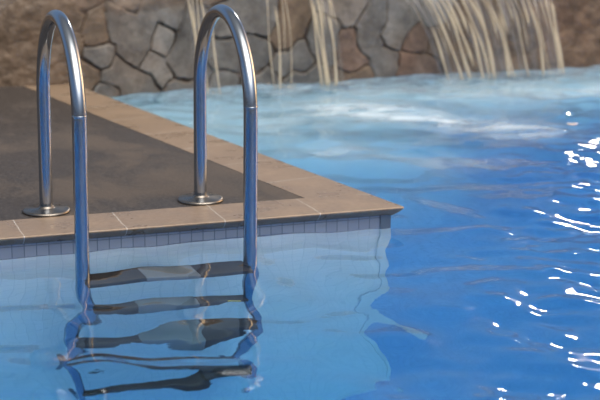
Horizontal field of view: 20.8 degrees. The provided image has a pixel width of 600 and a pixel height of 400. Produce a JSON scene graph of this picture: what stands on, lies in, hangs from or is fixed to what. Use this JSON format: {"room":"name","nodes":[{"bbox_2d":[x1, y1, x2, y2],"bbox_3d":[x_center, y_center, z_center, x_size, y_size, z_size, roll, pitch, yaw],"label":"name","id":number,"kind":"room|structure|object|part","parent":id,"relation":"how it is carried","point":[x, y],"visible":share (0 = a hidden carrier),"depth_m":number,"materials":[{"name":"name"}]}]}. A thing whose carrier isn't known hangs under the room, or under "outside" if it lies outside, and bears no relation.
{"room":"outdoor swimming pool","nodes":[
{"label":"outdoor swimming pool","id":0,"kind":"room"},
{"bbox_2d":[0,86,302,220],"bbox_3d":[-2.700,-0.161,6.109,4.723,0.029,2.936,-4,15,-19],"label":"deck","id":1,"kind":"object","parent":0,"point":[129,169],"visible":0.67,"depth_m":5.95,"materials":[{"name":"concrete"}]},
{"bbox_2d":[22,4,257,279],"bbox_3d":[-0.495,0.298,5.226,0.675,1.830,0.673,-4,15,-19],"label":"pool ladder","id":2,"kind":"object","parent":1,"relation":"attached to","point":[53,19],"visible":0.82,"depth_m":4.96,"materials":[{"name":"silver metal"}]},
{"bbox_3d":[-0.735,0.319,5.129,0.043,1.830,0.588,-4,15,-19],"label":"handrail","id":3,"kind":"part","parent":2,"relation":"part of","materials":[{"name":"silver metal"}]},
{"bbox_3d":[-0.245,0.282,5.299,0.043,1.830,0.588,-4,15,-19],"label":"handrail","id":4,"kind":"part","parent":2,"relation":"part of","materials":[{"name":"silver metal"}]},
{"bbox_2d":[0,84,403,245],"bbox_3d":[-2.499,-0.121,5.962,4.999,0.034,2.936,-4,15,-19],"label":"pool coping","id":5,"kind":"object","parent":1,"relation":"attached to","point":[324,198],"depth_m":5.43,"materials":[{"name":"stone"}]},
{"bbox_2d":[0,65,599,399],"bbox_3d":[1.259,0.172,5.165,11.560,0.078,7.070,-4,15,-19],"label":"pool water","id":6,"kind":"object","parent":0,"point":[485,285],"visible":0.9,"depth_m":4.88,"materials":[{"name":"blue liquid"}]},
{"bbox_2d":[0,0,599,98],"bbox_3d":[-0.240,-0.649,8.510,13.031,1.320,0.982,-5,15,-21],"label":"wall","id":7,"kind":"structure","parent":0,"point":[125,46],"depth_m":8.15,"materials":[{"name":"stone"}]},
{"bbox_2d":[188,0,221,94],"bbox_3d":[-0.475,-0.797,7.842,0.128,0.578,0.222,-9,17,-35],"label":"waterfall","id":8,"kind":"object","parent":7,"relation":"attached to","point":[190,11],"visible":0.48,"depth_m":7.83,"materials":[{"name":"liquid"}]},
{"bbox_2d":[266,0,294,88],"bbox_3d":[-0.108,-0.834,8.007,0.133,0.579,0.175,-4,15,-19],"label":"waterfall","id":9,"kind":"object","parent":7,"relation":"attached to","point":[276,16],"visible":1,"depth_m":8.02,"materials":[{"name":"liquid"}]},
{"bbox_2d":[310,0,348,85],"bbox_3d":[0.113,-0.857,8.112,0.287,0.579,0.125,8,16,29],"label":"waterfall","id":10,"kind":"object","parent":7,"relation":"attached to","point":[315,20],"visible":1,"depth_m":8.11,"materials":[{"name":"liquid"}]},
{"bbox_2d":[410,0,563,79],"bbox_3d":[0.902,-0.871,8.383,1.001,0.496,0.194,-4,15,-19],"label":"waterfall","id":11,"kind":"object","parent":7,"relation":"attached to","point":[481,20],"visible":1,"depth_m":8.40,"materials":[{"name":"liquid"}]},
{"bbox_3d":[-0.492,0.624,6.884,0.646,1.720,2.895,-4,15,-19],"label":"wall","id":12,"kind":"structure","parent":0,"visible":0},
{"bbox_2d":[59,100,390,228],"bbox_3d":[-0.483,-0.235,6.673,0.040,0.050,2.950,-8,16,-31],"label":"trim","id":13,"kind":"structure","parent":12,"relation":"on","point":[384,220],"depth_m":5.45,"materials":[{"name":"tile"}]},
{"bbox_3d":[-2.052,1.101,4.880,4.963,1.720,0.040,-4,15,-19],"label":"wall","id":14,"kind":"structure","parent":0,"visible":0},
{"bbox_2d":[0,215,379,259],"bbox_3d":[-2.042,0.242,4.669,4.963,0.050,0.040,-4,15,-19],"label":"waterline tiles","id":15,"kind":"structure","parent":14,"relation":"attached to","point":[14,251],"depth_m":5.22,"materials":[{"name":"tile"}]}
]}

